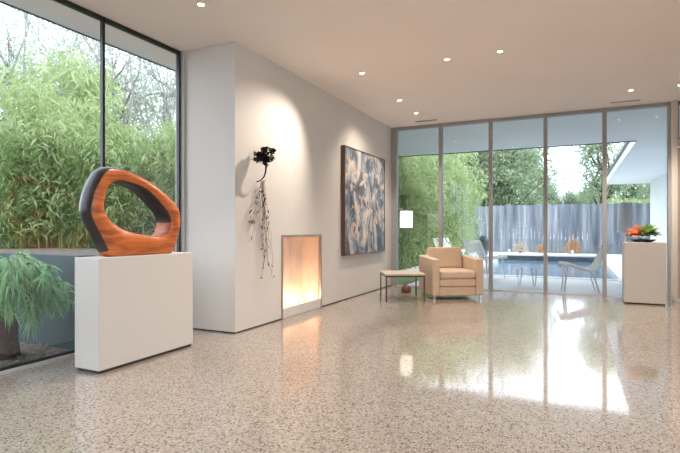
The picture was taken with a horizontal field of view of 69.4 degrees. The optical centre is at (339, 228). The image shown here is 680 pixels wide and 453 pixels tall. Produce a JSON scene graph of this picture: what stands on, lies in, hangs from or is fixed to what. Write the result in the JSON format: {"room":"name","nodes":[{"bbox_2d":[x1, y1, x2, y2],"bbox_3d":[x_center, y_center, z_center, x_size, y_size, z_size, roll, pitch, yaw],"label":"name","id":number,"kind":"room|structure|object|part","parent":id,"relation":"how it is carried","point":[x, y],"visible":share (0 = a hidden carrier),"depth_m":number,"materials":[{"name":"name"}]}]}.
{"room":"living room","nodes":[
{"label":"living room","id":0,"kind":"room"},
{"bbox_2d":[186,42,390,331],"bbox_3d":[-0.367,-0.430,7.409,0.763,2.983,4.900,0,0,25],"label":"wall","id":1,"kind":"structure","parent":0,"point":[240,102],"depth_m":5.41,"materials":[{"name":"paint"}]},
{"bbox_2d":[0,0,185,375],"bbox_3d":[-3.286,-0.423,2.059,0.115,2.998,7.270,0,0,25],"label":"window","id":2,"kind":"structure","parent":1,"relation":"in","point":[180,55],"depth_m":5.07,"materials":[{"name":"metal"}]},
{"bbox_3d":[-3.295,1.065,2.047,0.110,0.022,7.240,0,0,25],"label":"sill","id":3,"kind":"part","parent":2,"relation":"part of","materials":[{"name":"metal"}]},
{"bbox_3d":[-3.294,1.042,2.046,0.032,0.023,7.240,0,0,25],"label":"rail","id":4,"kind":"part","parent":2,"relation":"part of","materials":[{"name":"black metal"}]},
{"bbox_3d":[-3.296,-1.901,2.047,0.037,0.039,7.240,0,0,25],"label":"rail","id":5,"kind":"part","parent":2,"relation":"part of","materials":[{"name":"black metal"}]},
{"bbox_3d":[-1.744,-0.428,5.304,0.037,2.948,0.025,0,0,25],"label":"frame","id":6,"kind":"part","parent":2,"relation":"part of","materials":[{"name":"black metal"}]},
{"bbox_2d":[248,146,276,278],"bbox_3d":[-0.855,-0.165,5.389,0.304,1.449,0.444,0,0,-10],"label":"wall sculpture","id":7,"kind":"object","parent":1,"relation":"attached to","point":[261,156],"visible":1,"depth_m":5.29,"materials":[{"name":"black metal"}]},
{"bbox_2d":[193,285,390,333],"bbox_3d":[-0.378,1.069,7.399,0.751,0.015,4.848,0,0,25],"label":"baseboard","id":8,"kind":"structure","parent":1,"relation":"attached to","point":[389,285],"depth_m":5.39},
{"bbox_2d":[281,234,321,319],"bbox_3d":[-0.608,0.574,6.356,0.309,1.005,1.023,0,0,25],"label":"fireplace","id":9,"kind":"object","parent":1,"relation":"attached to","point":[301,255],"visible":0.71,"depth_m":6.72,"materials":[{"name":"metal"}]},
{"bbox_3d":[-0.488,1.013,6.299,0.031,0.118,0.971,0,0,25],"label":"hearth sill","id":10,"kind":"part","parent":9,"relation":"part of","materials":[{"name":"paint"}]},
{"bbox_2d":[341,145,384,255],"bbox_3d":[0.413,-0.424,8.084,0.065,1.650,1.710,0,0,25],"label":"painting","id":11,"kind":"object","parent":1,"relation":"attached to","point":[362,173],"visible":1,"depth_m":7.89,"materials":[{"name":"paint"}]},
{"bbox_2d":[391,102,670,299],"bbox_3d":[3.008,-0.423,8.423,4.457,2.998,0.105,0,0,25],"label":"window","id":12,"kind":"structure","parent":1,"relation":"in","point":[394,131],"depth_m":8.21,"materials":[{"name":"metal"}]},
{"bbox_3d":[3.040,-1.894,8.407,4.315,0.054,0.095,0,0,25],"label":"rail","id":13,"kind":"part","parent":12,"relation":"part of","materials":[{"name":"metal"}]},
{"bbox_3d":[3.039,1.067,8.405,4.315,0.018,0.050,0,0,25],"label":"rail","id":14,"kind":"part","parent":12,"relation":"part of","materials":[{"name":"metal"}]},
{"bbox_2d":[0,286,679,452],"bbox_3d":[1.546,1.201,2.465,8.530,0.250,12.180,0,0,25],"label":"floor","id":15,"kind":"structure","parent":0,"point":[500,371],"depth_m":3.35,"materials":[{"name":"stone"}]},
{"bbox_2d":[75,252,192,373],"bbox_3d":[-1.688,0.646,4.132,0.267,0.860,0.993,0,0,25],"label":"pedestal","id":16,"kind":"object","parent":15,"relation":"on","point":[131,309],"visible":0.94,"depth_m":3.88,"materials":[{"name":"paint"}]},
{"bbox_2d":[79,167,179,255],"bbox_3d":[-1.693,-0.137,4.045,0.212,0.702,0.921,0,0,25],"label":"ring sculpture","id":17,"kind":"object","parent":16,"relation":"on","point":[108,238],"visible":1,"depth_m":3.90,"materials":[{"name":"brown wood"}]},
{"bbox_2d":[380,270,424,301],"bbox_3d":[0.953,0.870,7.577,0.600,0.412,0.600,0,0,-4],"label":"side table","id":18,"kind":"object","parent":15,"relation":"on","point":[386,273],"visible":1,"depth_m":7.33,"materials":[{"name":"stone"}]},
{"bbox_3d":[0.953,0.704,7.577,0.590,0.024,0.590,0,0,-4],"label":"table frame","id":19,"kind":"part","parent":18,"relation":"part of","materials":[{"name":"metal"}]},
{"bbox_3d":[1.220,0.896,7.879,0.018,0.360,0.018,0,0,-4],"label":"leg","id":20,"kind":"part","parent":18,"relation":"part of","materials":[{"name":"metal"}]},
{"bbox_2d":[400,211,412,292],"bbox_3d":[1.126,0.386,8.348,0.216,1.380,0.216,0,0,25],"label":"floor lamp","id":21,"kind":"object","parent":15,"relation":"on","point":[406,218],"visible":1,"depth_m":8.27,"materials":[{"name":"silver metal"}]},
{"bbox_3d":[1.126,-0.164,8.348,0.216,0.280,0.216,0,0,25],"label":"lamp shade","id":22,"kind":"part","parent":21,"relation":"part of","materials":[{"name":"white"}]},
{"bbox_2d":[419,247,482,299],"bbox_3d":[1.761,0.687,7.879,0.804,0.778,0.800,0,0,-6],"label":"armchair","id":23,"kind":"object","parent":15,"relation":"on","point":[448,272],"visible":1,"depth_m":7.52,"materials":[{"name":"leather"}]},
{"bbox_3d":[1.418,0.724,7.842,0.114,0.575,0.795,0,0,-6],"label":"armrest","id":24,"kind":"part","parent":23,"relation":"part of","materials":[{"name":"leather"}]},
{"bbox_2d":[427,247,461,267],"bbox_3d":[1.733,0.476,8.155,0.564,0.355,0.194,0,0,-6],"label":"cushion","id":25,"kind":"object","parent":23,"relation":"on","point":[449,257],"depth_m":8.09,"materials":[{"name":"leather"}]},
{"bbox_3d":[1.764,0.952,7.851,0.570,0.132,0.715,0,0,-6],"label":"seat rail","id":26,"kind":"part","parent":23,"relation":"part of","materials":[{"name":"leather"}]},
{"bbox_2d":[440,268,474,278],"bbox_3d":[1.771,0.702,7.775,0.562,0.132,0.588,0,0,-6],"label":"seat cushion","id":27,"kind":"object","parent":23,"relation":"on","point":[445,273],"depth_m":7.50,"materials":[{"name":"leather"}]},
{"bbox_3d":[2.104,0.724,7.911,0.114,0.575,0.795,0,0,-6],"label":"armrest","id":28,"kind":"part","parent":23,"relation":"part of","materials":[{"name":"leather"}]},
{"bbox_2d":[622,242,666,305],"bbox_3d":[4.411,0.633,7.137,0.513,0.885,0.360,0,0,25],"label":"pedestal","id":29,"kind":"object","parent":15,"relation":"on","point":[644,264],"visible":0.99,"depth_m":6.98,"materials":[{"name":"paint"}]},
{"bbox_2d":[630,239,655,241],"bbox_3d":[4.401,0.170,7.130,0.330,0.040,0.330,0,0,25],"label":"bowl","id":30,"kind":"object","parent":29,"relation":"on","point":[635,240],"depth_m":7.04,"materials":[{"name":"black ceramic"}]},
{"bbox_2d":[623,224,663,241],"bbox_3d":[4.408,0.057,7.134,0.508,0.269,0.394,0,0,25],"label":"flower arrangement","id":31,"kind":"object","parent":29,"relation":"on","point":[647,230],"visible":0.97,"depth_m":7.07,"materials":[{"name":"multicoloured plant"}]},
{"bbox_3d":[4.336,0.025,7.150,0.364,0.186,0.340,0,0,25],"label":"flower","id":32,"kind":"part","parent":31,"relation":"part of","materials":[{"name":"orange plant"}]},
{"bbox_2d":[18,0,679,127],"bbox_3d":[1.464,-2.072,2.398,9.020,0.300,12.390,0,0,25],"label":"ceiling","id":33,"kind":"structure","parent":0,"point":[558,55],"depth_m":5.11,"materials":[{"name":"paint"}]},
{"bbox_2d":[0,0,175,69],"bbox_3d":[-3.408,-2.062,4.726,1.780,0.280,12.400,0,0,25],"label":"roof overhang","id":34,"kind":"object","parent":33,"relation":"attached to","point":[16,3],"visible":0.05,"depth_m":4.75,"materials":[{"name":"paint"}]},
{"bbox_2d":[0,1,175,71],"bbox_3d":[-2.824,-2.061,4.226,0.015,0.302,12.000,0,0,25],"label":"trim","id":35,"kind":"structure","parent":34,"relation":"attached to","point":[4,3],"depth_m":4.78,"materials":[{"name":"black metal"}]},
{"bbox_2d":[195,2,206,6],"bbox_3d":[-1.188,-1.919,4.199,0.092,0.005,0.092,0,0,25],"label":"recessed light","id":36,"kind":"object","parent":33,"relation":"in","point":[200,4],"visible":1,"depth_m":4.19,"materials":[{"name":"paint"}]},
{"bbox_2d":[398,106,679,156],"bbox_3d":[6.050,-2.062,8.975,15.200,0.280,3.430,0,0,25],"label":"roof overhang","id":37,"kind":"object","parent":33,"relation":"attached to","point":[643,124],"visible":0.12,"depth_m":9.78,"materials":[{"name":"paint"}]},
{"bbox_2d":[400,141,635,156],"bbox_3d":[3.194,-2.058,12.258,7.220,0.308,0.040,0,0,25],"label":"trim","id":38,"kind":"structure","parent":37,"relation":"attached to","point":[624,141],"depth_m":11.67,"materials":[{"name":"black metal"}]},
{"bbox_2d":[610,99,640,103],"bbox_3d":[4.293,-1.919,7.392,0.400,0.006,0.056,0,0,25],"label":"ceiling vent","id":39,"kind":"object","parent":33,"relation":"in","point":[640,99],"visible":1,"depth_m":7.39,"materials":[{"name":"metal"}]},
{"bbox_2d":[671,100,677,300],"bbox_3d":[5.044,-0.423,7.428,0.075,2.998,0.210,0,0,25],"label":"wall","id":40,"kind":"structure","parent":0,"point":[674,104],"depth_m":7.33,"materials":[{"name":"paint"}]},
{"bbox_2d":[678,148,679,299],"bbox_3d":[5.799,-0.079,7.054,1.580,2.290,0.115,0,0,25],"label":"door","id":41,"kind":"structure","parent":40,"relation":"in","point":[678,148],"depth_m":7.39,"materials":[{"name":"brown wood"}]},
{"bbox_2d":[678,101,679,138],"bbox_3d":[5.824,-1.633,7.078,1.635,0.578,0.090,0,0,25],"label":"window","id":42,"kind":"structure","parent":40,"relation":"in","point":[678,101],"depth_m":7.38,"materials":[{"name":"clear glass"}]},
{"label":"outside","id":43,"kind":"structure","parent":0,"visible":0},
{"bbox_2d":[0,342,68,366],"bbox_3d":[-21.127,1.291,-4.886,26.060,0.370,33.000,0,0,25],"label":"garden bed","id":44,"kind":"object","parent":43,"point":[27,350],"depth_m":4.40,"materials":[{"name":"soil"}]},
{"bbox_2d":[0,341,67,366],"bbox_3d":[-3.928,1.098,3.966,2.566,0.098,2.243,0,0,25],"label":"leaf litter","id":45,"kind":"object","parent":44,"relation":"on","point":[39,350],"visible":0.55,"depth_m":4.35,"materials":[{"name":"brown plant"}]},
{"bbox_2d":[0,249,74,360],"bbox_3d":[-2.771,0.640,3.990,1.331,0.932,0.844,0,0,-36],"label":"shrub","id":46,"kind":"object","parent":44,"relation":"on","point":[22,280],"visible":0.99,"depth_m":4.09,"materials":[{"name":"green plant"}]},
{"bbox_2d":[0,252,94,349],"bbox_3d":[-4.570,0.686,5.601,4.930,0.880,0.180,0,0,25],"label":"wall","id":47,"kind":"structure","parent":44,"relation":"on","point":[59,333],"depth_m":4.58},
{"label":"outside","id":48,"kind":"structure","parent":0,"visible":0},
{"bbox_2d":[398,239,591,284],"bbox_3d":[11.616,1.301,24.373,60.000,0.350,66.000,0,0,25],"label":"lawn","id":49,"kind":"structure","parent":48,"point":[401,280],"depth_m":13.77,"materials":[{"name":"green plant"}]},
{"bbox_2d":[0,4,175,147],"bbox_3d":[-6.256,-3.601,14.568,7.432,9.358,8.225,0,0,31],"label":"tree","id":50,"kind":"object","parent":49,"relation":"on","point":[132,92],"visible":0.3,"depth_m":13.42,"materials":[{"name":"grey plant"}]},
{"bbox_2d":[0,243,175,255],"bbox_3d":[-12.136,0.886,14.131,25.930,1.180,8.710,0,0,25],"label":"raised bed","id":51,"kind":"object","parent":49,"relation":"on","point":[78,250],"visible":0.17,"depth_m":6.76,"materials":[{"name":"concrete"}]},
{"bbox_2d":[0,139,17,247],"bbox_3d":[-5.747,-0.582,7.979,1.528,1.978,1.663,0,0,-9],"label":"bamboo","id":52,"kind":"object","parent":51,"relation":"on","point":[2,139],"visible":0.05,"depth_m":7.99,"materials":[{"name":"green plant"}]},
{"bbox_2d":[0,107,24,243],"bbox_3d":[-6.741,-1.000,9.550,1.612,2.913,1.913,0,0,34],"label":"bamboo","id":53,"kind":"object","parent":51,"relation":"on","point":[0,107],"visible":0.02,"depth_m":9.45,"materials":[{"name":"green plant"}]},
{"bbox_2d":[5,136,55,244],"bbox_3d":[-5.935,-0.697,9.482,1.549,2.415,1.753,0,0,-13],"label":"bamboo","id":54,"kind":"object","parent":51,"relation":"on","point":[31,237],"visible":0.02,"depth_m":9.29,"materials":[{"name":"green plant"}]},
{"bbox_2d":[0,127,61,248],"bbox_3d":[-5.005,-0.529,7.545,1.461,2.013,1.291,0,0,40],"label":"bamboo","id":55,"kind":"object","parent":51,"relation":"on","point":[7,214],"visible":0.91,"depth_m":7.42,"materials":[{"name":"green plant"}]},
{"bbox_2d":[0,26,61,120],"bbox_3d":[-10.774,-2.789,15.105,6.369,7.753,6.481,0,0,-2],"label":"tree","id":56,"kind":"object","parent":51,"relation":"on","point":[3,26],"visible":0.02,"depth_m":14.86,"materials":[{"name":"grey plant"}]},
{"bbox_2d":[0,56,98,247],"bbox_3d":[-4.975,-1.109,7.941,2.072,3.155,1.747,0,0,-20],"label":"bamboo","id":57,"kind":"object","parent":51,"relation":"on","point":[20,96],"visible":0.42,"depth_m":7.72,"materials":[{"name":"green plant"}]},
{"bbox_2d":[0,97,114,247],"bbox_3d":[-4.524,-0.848,7.862,2.162,2.571,1.987,0,0,-29],"label":"bamboo","id":58,"kind":"object","parent":51,"relation":"on","point":[54,125],"visible":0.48,"depth_m":7.66,"materials":[{"name":"green plant"}]},
{"bbox_2d":[0,38,130,243],"bbox_3d":[-5.571,-1.725,10.075,2.508,4.531,2.976,0,0,2],"label":"bamboo","id":59,"kind":"object","parent":51,"relation":"on","point":[86,85],"visible":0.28,"depth_m":9.83,"materials":[{"name":"green plant"}]},
{"bbox_2d":[0,32,162,140],"bbox_3d":[-8.521,-2.574,15.266,6.120,7.323,6.015,0,0,23],"label":"tree","id":60,"kind":"object","parent":51,"relation":"on","point":[61,51],"visible":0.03,"depth_m":15.08,"materials":[{"name":"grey plant"}]},
{"bbox_2d":[0,5,166,127],"bbox_3d":[-9.009,-3.367,12.947,7.814,8.890,7.060,0,0,23],"label":"tree","id":61,"kind":"object","parent":51,"relation":"on","point":[9,48],"visible":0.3,"depth_m":12.46,"materials":[{"name":"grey plant"}]},
{"bbox_2d":[23,90,143,243],"bbox_3d":[-4.902,-1.100,9.623,2.633,3.131,2.420,0,0,31],"label":"bamboo","id":62,"kind":"object","parent":51,"relation":"on","point":[94,115],"visible":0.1,"depth_m":9.26,"materials":[{"name":"green plant"}]},
{"bbox_2d":[38,128,135,247],"bbox_3d":[-3.900,-0.529,7.744,1.461,2.013,1.291,0,0,41],"label":"bamboo","id":63,"kind":"object","parent":51,"relation":"on","point":[75,210],"visible":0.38,"depth_m":7.54,"materials":[{"name":"green plant"}]},
{"bbox_2d":[55,129,152,243],"bbox_3d":[-3.585,-0.582,7.700,1.663,1.978,1.528,0,0,-22],"label":"bamboo","id":64,"kind":"object","parent":51,"relation":"on","point":[118,191],"visible":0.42,"depth_m":7.61,"materials":[{"name":"green plant"}]},
{"bbox_2d":[71,111,150,224],"bbox_3d":[-4.506,-1.000,9.739,1.612,2.913,1.913,0,0,-23],"label":"bamboo","id":65,"kind":"object","parent":51,"relation":"on","point":[122,132],"visible":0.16,"depth_m":9.54,"materials":[{"name":"green plant"}]},
{"bbox_2d":[113,139,161,231],"bbox_3d":[-4.223,-0.759,10.020,1.834,2.373,1.995,0,0,8],"label":"bamboo","id":66,"kind":"object","parent":51,"relation":"on","point":[113,139],"visible":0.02,"depth_m":9.78,"materials":[{"name":"green plant"}]},
{"bbox_2d":[108,137,174,235],"bbox_3d":[-3.161,-0.529,8.060,1.291,2.013,1.461,0,0,16],"label":"bamboo","id":67,"kind":"object","parent":51,"relation":"on","point":[149,233],"visible":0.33,"depth_m":7.81,"materials":[{"name":"green plant"}]},
{"bbox_2d":[125,112,175,246],"bbox_3d":[-2.728,-0.782,8.092,1.344,2.427,1.594,0,0,3],"label":"bamboo","id":68,"kind":"object","parent":51,"relation":"on","point":[168,189],"visible":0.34,"depth_m":7.80,"materials":[{"name":"green plant"}]},
{"bbox_2d":[130,137,175,225],"bbox_3d":[-3.545,-0.697,9.730,1.577,2.416,1.666,0,0,-30],"label":"bamboo","id":69,"kind":"object","parent":51,"relation":"on","point":[148,137],"visible":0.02,"depth_m":9.65,"materials":[{"name":"green plant"}]},
{"bbox_2d":[134,135,175,201],"bbox_3d":[-2.550,-0.582,8.094,1.663,1.978,1.528,0,0,-29],"label":"bamboo","id":70,"kind":"object","parent":51,"relation":"on","point":[165,144],"visible":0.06,"depth_m":7.86,"materials":[{"name":"green plant"}]},
{"bbox_2d":[140,114,175,149],"bbox_3d":[-2.957,-1.000,9.720,1.913,2.913,1.612,0,0,-1],"label":"bamboo","id":71,"kind":"object","parent":51,"relation":"on","point":[171,114],"visible":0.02,"depth_m":9.40,"materials":[{"name":"green plant"}]},
{"bbox_2d":[0,5,175,139],"bbox_3d":[-9.280,-4.069,17.911,9.047,10.293,8.175,0,0,37],"label":"tree","id":72,"kind":"object","parent":49,"relation":"on","point":[13,27],"visible":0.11,"depth_m":17.73,"materials":[{"name":"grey plant"}]},
{"bbox_2d":[29,15,175,139],"bbox_3d":[-5.238,-3.835,14.936,7.803,9.826,8.636,0,0,10],"label":"tree","id":73,"kind":"object","parent":49,"relation":"on","point":[166,98],"visible":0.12,"depth_m":14.82,"materials":[{"name":"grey plant"}]},
{"bbox_2d":[111,57,175,144],"bbox_3d":[-7.128,-2.789,19.105,6.369,7.753,6.481,0,0,-2],"label":"tree","id":74,"kind":"object","parent":49,"relation":"on","point":[149,108],"visible":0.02,"depth_m":18.64,"materials":[{"name":"green plant"}]},
{"bbox_2d":[398,154,433,264],"bbox_3d":[1.153,-1.194,13.469,3.398,5.174,2.864,0,0,-23],"label":"bamboo","id":75,"kind":"object","parent":49,"relation":"on","point":[400,158],"visible":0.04,"depth_m":13.34,"materials":[{"name":"green plant"}]},
{"bbox_2d":[398,158,450,268],"bbox_3d":[1.496,-0.487,13.899,3.020,3.592,2.776,0,0,32],"label":"bamboo","id":76,"kind":"object","parent":49,"relation":"on","point":[413,185],"visible":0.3,"depth_m":13.67,"materials":[{"name":"green plant"}]},
{"bbox_2d":[399,162,450,264],"bbox_3d":[2.412,-0.380,15.891,2.328,3.629,2.634,0,0,-7],"label":"bamboo","id":77,"kind":"object","parent":49,"relation":"on","point":[437,173],"visible":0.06,"depth_m":15.52,"materials":[{"name":"green plant"}]},
{"bbox_2d":[398,154,464,266],"bbox_3d":[2.244,-0.841,14.728,2.882,4.388,2.429,0,0,-21],"label":"bamboo","id":78,"kind":"object","parent":49,"relation":"on","point":[428,226],"visible":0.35,"depth_m":14.47,"materials":[{"name":"green plant"}]},
{"bbox_2d":[413,153,481,248],"bbox_3d":[3.260,-1.205,17.657,3.415,5.199,2.878,0,0,3],"label":"bamboo","id":79,"kind":"object","parent":49,"relation":"on","point":[452,155],"visible":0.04,"depth_m":17.17,"materials":[{"name":"green plant"}]},
{"bbox_2d":[428,152,481,248],"bbox_3d":[3.955,-1.174,18.453,2.840,5.130,3.369,0,0,6],"label":"bamboo","id":80,"kind":"object","parent":49,"relation":"on","point":[474,153],"visible":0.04,"depth_m":18.40,"materials":[{"name":"green plant"}]},
{"bbox_2d":[424,154,495,254],"bbox_3d":[3.673,-0.750,16.649,3.229,4.179,3.514,0,0,25],"label":"bamboo","id":81,"kind":"object","parent":49,"relation":"on","point":[459,205],"visible":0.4,"depth_m":16.34,"materials":[{"name":"green plant"}]},
{"bbox_2d":[450,169,497,256],"bbox_3d":[4.818,-0.679,20.712,3.106,4.020,3.380,0,0,20],"label":"bamboo","id":82,"kind":"object","parent":49,"relation":"on","point":[476,185],"visible":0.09,"depth_m":20.27,"materials":[{"name":"green plant"}]},
{"bbox_2d":[456,149,537,226],"bbox_3d":[8.770,-3.304,31.080,6.630,8.779,7.058,0,0,-7],"label":"tree","id":83,"kind":"object","parent":49,"relation":"on","point":[508,151],"visible":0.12,"depth_m":29.16,"materials":[{"name":"green plant"}]},
{"bbox_2d":[480,148,542,231],"bbox_3d":[10.967,-3.304,34.024,6.630,8.779,7.058,0,0,33],"label":"tree","id":84,"kind":"object","parent":49,"relation":"on","point":[536,148],"visible":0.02,"depth_m":32.99,"materials":[{"name":"green plant"}]},
{"bbox_2d":[461,147,571,238],"bbox_3d":[10.254,-3.442,29.912,7.281,9.056,6.840,0,0,17],"label":"tree","id":85,"kind":"object","parent":49,"relation":"on","point":[536,169],"visible":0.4,"depth_m":28.54,"materials":[{"name":"green plant"}]},
{"bbox_2d":[517,178,565,235],"bbox_3d":[14.288,-1.506,34.958,3.908,5.175,4.160,0,0,1],"label":"tree","id":86,"kind":"object","parent":49,"relation":"on","point":[555,193],"visible":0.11,"depth_m":34.32,"materials":[{"name":"green plant"}]},
{"bbox_2d":[459,201,649,253],"bbox_3d":[7.276,-0.049,23.959,13.521,2.310,0.142,0,0,25],"label":"fence","id":87,"kind":"object","parent":49,"relation":"on","point":[507,220],"visible":0.34,"depth_m":22.59,"materials":[{"name":"grey wood"}]},
{"bbox_2d":[549,185,591,238],"bbox_3d":[15.742,-1.045,34.009,3.417,4.251,3.210,0,0,-32],"label":"tree","id":88,"kind":"object","parent":49,"relation":"on","point":[569,199],"visible":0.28,"depth_m":33.47,"materials":[{"name":"green plant"}]},
{"bbox_2d":[564,180,611,228],"bbox_3d":[18.353,-1.460,35.948,4.086,5.082,3.839,0,0,23],"label":"tree","id":89,"kind":"object","parent":49,"relation":"on","point":[580,190],"visible":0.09,"depth_m":35.59,"materials":[{"name":"green plant"}]},
{"bbox_2d":[566,143,636,207],"bbox_3d":[15.925,-2.986,29.931,4.007,8.145,3.852,0,0,1],"label":"tree","id":90,"kind":"object","parent":49,"relation":"on","point":[596,180],"visible":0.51,"depth_m":29.76,"materials":[{"name":"green plant"}]},
{"bbox_2d":[591,196,622,247],"bbox_3d":[14.955,-0.336,26.789,2.598,2.887,2.541,0,0,10],"label":"shrub","id":91,"kind":"object","parent":49,"relation":"on","point":[608,200],"visible":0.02,"depth_m":26.77,"materials":[{"name":"green plant"}]},
{"bbox_2d":[607,143,643,202],"bbox_3d":[19.666,-2.581,32.981,3.574,7.332,3.569,0,0,40],"label":"tree","id":92,"kind":"object","parent":49,"relation":"on","point":[630,190],"visible":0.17,"depth_m":32.83,"materials":[{"name":"green plant"}]},
{"bbox_2d":[624,196,642,202],"bbox_3d":[15.934,-0.336,26.810,2.598,2.887,2.541,0,0,-17],"label":"shrub","id":93,"kind":"object","parent":49,"relation":"on","point":[626,200],"visible":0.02,"depth_m":26.62,"materials":[{"name":"green plant"}]},
{"bbox_2d":[631,183,649,201],"bbox_3d":[20.101,-1.690,30.015,4.188,5.544,4.458,0,0,33],"label":"tree","id":94,"kind":"object","parent":49,"relation":"on","point":[646,189],"visible":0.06,"depth_m":30.34,"materials":[{"name":"green plant"}]},
{"bbox_2d":[640,197,649,202],"bbox_3d":[16.929,-0.336,26.793,2.598,2.887,2.541,0,0,-43],"label":"shrub","id":95,"kind":"object","parent":49,"relation":"on","point":[644,200],"visible":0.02,"depth_m":26.81,"materials":[{"name":"green plant"}]},
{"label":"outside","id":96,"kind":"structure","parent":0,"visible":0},
{"bbox_2d":[404,252,621,295],"bbox_3d":[9.392,1.241,14.129,13.200,0.270,15.610,0,0,25],"label":"pool deck","id":97,"kind":"object","parent":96,"point":[576,286],"depth_m":9.78,"materials":[{"name":"white concrete"}]},
{"bbox_2d":[432,237,465,254],"bbox_3d":[3.209,0.682,14.430,0.640,0.854,0.804,0,0,-33],"label":"lounge chair","id":98,"kind":"object","parent":97,"relation":"on","point":[446,244],"visible":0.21,"depth_m":14.63,"materials":[{"name":"white metal"}]},
{"bbox_2d":[475,234,488,255],"bbox_3d":[5.571,0.654,19.206,0.612,0.904,0.602,0,0,25],"label":"lounge chair","id":99,"kind":"object","parent":97,"relation":"on","point":[485,242],"visible":0.67,"depth_m":19.09,"materials":[{"name":"grey metal"}]},
{"bbox_2d":[461,240,507,279],"bbox_3d":[3.267,0.682,11.134,0.640,0.854,0.804,0,0,-36],"label":"lounge chair","id":100,"kind":"object","parent":97,"relation":"on","point":[484,257],"visible":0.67,"depth_m":11.26,"materials":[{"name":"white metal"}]},
{"bbox_3d":[3.023,0.490,10.958,0.040,0.469,0.804,0,0,-36],"label":"rail","id":101,"kind":"part","parent":100,"relation":"part of","materials":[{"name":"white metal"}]},
{"bbox_3d":[3.200,0.866,10.721,0.033,0.483,0.080,0,0,-20],"label":"leg","id":102,"kind":"part","parent":100,"relation":"part of","materials":[{"name":"white metal"}]},
{"bbox_3d":[3.510,0.490,11.309,0.040,0.469,0.804,0,0,-36],"label":"rail","id":103,"kind":"part","parent":100,"relation":"part of","materials":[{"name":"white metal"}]},
{"bbox_2d":[513,241,528,253],"bbox_3d":[8.085,0.815,21.983,0.819,0.649,0.815,0,0,-2],"label":"shrub","id":104,"kind":"object","parent":97,"relation":"on","point":[519,250],"visible":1,"depth_m":21.91,"materials":[{"name":"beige plant"}]},
{"bbox_2d":[514,267,539,286],"bbox_3d":[3.648,0.934,9.583,0.490,0.344,0.490,0,0,20],"label":"patio table","id":105,"kind":"object","parent":97,"relation":"on","point":[517,268],"visible":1,"depth_m":9.50,"materials":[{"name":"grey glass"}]},
{"bbox_2d":[535,244,542,252],"bbox_3d":[8.915,0.887,21.823,0.597,0.462,0.514,0,0,25],"label":"shrub","id":106,"kind":"object","parent":97,"relation":"on","point":[540,248],"visible":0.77,"depth_m":21.77,"materials":[{"name":"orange plant"}]},
{"bbox_2d":[483,253,621,280],"bbox_3d":[6.222,1.176,15.147,4.100,0.400,8.700,0,0,25],"label":"swimming pool","id":107,"kind":"object","parent":97,"relation":"in","point":[614,273],"visible":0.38,"depth_m":15.51,"materials":[{"name":"liquid"}]},
{"bbox_2d":[564,237,581,253],"bbox_3d":[10.114,0.728,21.295,0.841,0.800,0.842,0,0,25],"label":"shrub","id":108,"kind":"object","parent":97,"relation":"on","point":[570,243],"visible":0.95,"depth_m":21.21,"materials":[{"name":"orange plant"}]},
{"bbox_2d":[557,244,611,294],"bbox_3d":[4.229,0.682,8.543,0.804,0.854,0.640,0,0,20],"label":"lounge chair","id":109,"kind":"object","parent":97,"relation":"on","point":[594,266],"visible":0.85,"depth_m":8.38,"materials":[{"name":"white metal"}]},
{"bbox_3d":[4.055,0.866,8.923,0.080,0.483,0.033,0,0,36],"label":"leg","id":110,"kind":"part","parent":109,"relation":"part of","materials":[{"name":"white metal"}]},
{"bbox_3d":[3.849,0.866,8.367,0.080,0.483,0.033,0,0,5],"label":"leg","id":111,"kind":"part","parent":109,"relation":"part of","materials":[{"name":"white metal"}]},
{"bbox_3d":[4.333,0.490,8.824,0.804,0.469,0.040,0,0,20],"label":"rail","id":112,"kind":"part","parent":109,"relation":"part of","materials":[{"name":"white metal"}]},
{"bbox_3d":[4.125,0.490,8.261,0.804,0.469,0.040,0,0,20],"label":"rail","id":113,"kind":"part","parent":109,"relation":"part of","materials":[{"name":"white metal"}]},
{"bbox_3d":[4.487,0.905,8.764,0.149,0.409,0.034,0,0,14],"label":"leg","id":114,"kind":"part","parent":109,"relation":"part of","materials":[{"name":"white metal"}]},
{"bbox_3d":[4.281,0.905,8.207,0.149,0.409,0.034,0,0,27],"label":"leg","id":115,"kind":"part","parent":109,"relation":"part of","materials":[{"name":"white metal"}]},
{"bbox_2d":[617,203,632,281],"bbox_3d":[5.979,0.281,10.300,0.300,1.650,0.300,0,0,25],"label":"floor lamp","id":116,"kind":"object","parent":97,"relation":"on","point":[625,213],"visible":0.71,"depth_m":10.19,"materials":[{"name":"white metal"}]},
{"bbox_3d":[5.979,-0.234,10.300,0.300,0.620,0.300,0,0,25],"label":"lamp shade","id":117,"kind":"part","parent":116,"relation":"part of","materials":[{"name":"white fabric"}]},
{"bbox_2d":[650,173,666,242],"bbox_3d":[9.783,-0.408,13.671,0.200,3.028,14.700,0,0,25],"label":"wall","id":118,"kind":"structure","parent":97,"relation":"on","point":[658,187],"depth_m":18.13,"materials":[{"name":"paint"}]},
{"bbox_2d":[607,142,628,175],"bbox_3d":[8.987,-2.167,16.022,0.060,0.090,11.740,0,0,25],"label":"trim","id":119,"kind":"structure","parent":118,"relation":"attached to","point":[626,143],"depth_m":14.57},
{"bbox_2d":[607,141,636,182],"bbox_3d":[9.001,-2.012,16.016,0.030,0.220,11.740,0,0,25],"label":"trim","id":120,"kind":"structure","parent":118,"relation":"attached to","point":[630,145],"depth_m":13.90,"materials":[{"name":"white paint"}]},
{"bbox_2d":[607,139,679,184],"bbox_3d":[12.594,-2.062,14.281,7.950,0.280,11.780,0,0,25],"label":"roof overhang","id":121,"kind":"object","parent":118,"relation":"on","point":[646,162],"visible":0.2,"depth_m":14.63,"materials":[{"name":"paint"}]}
]}

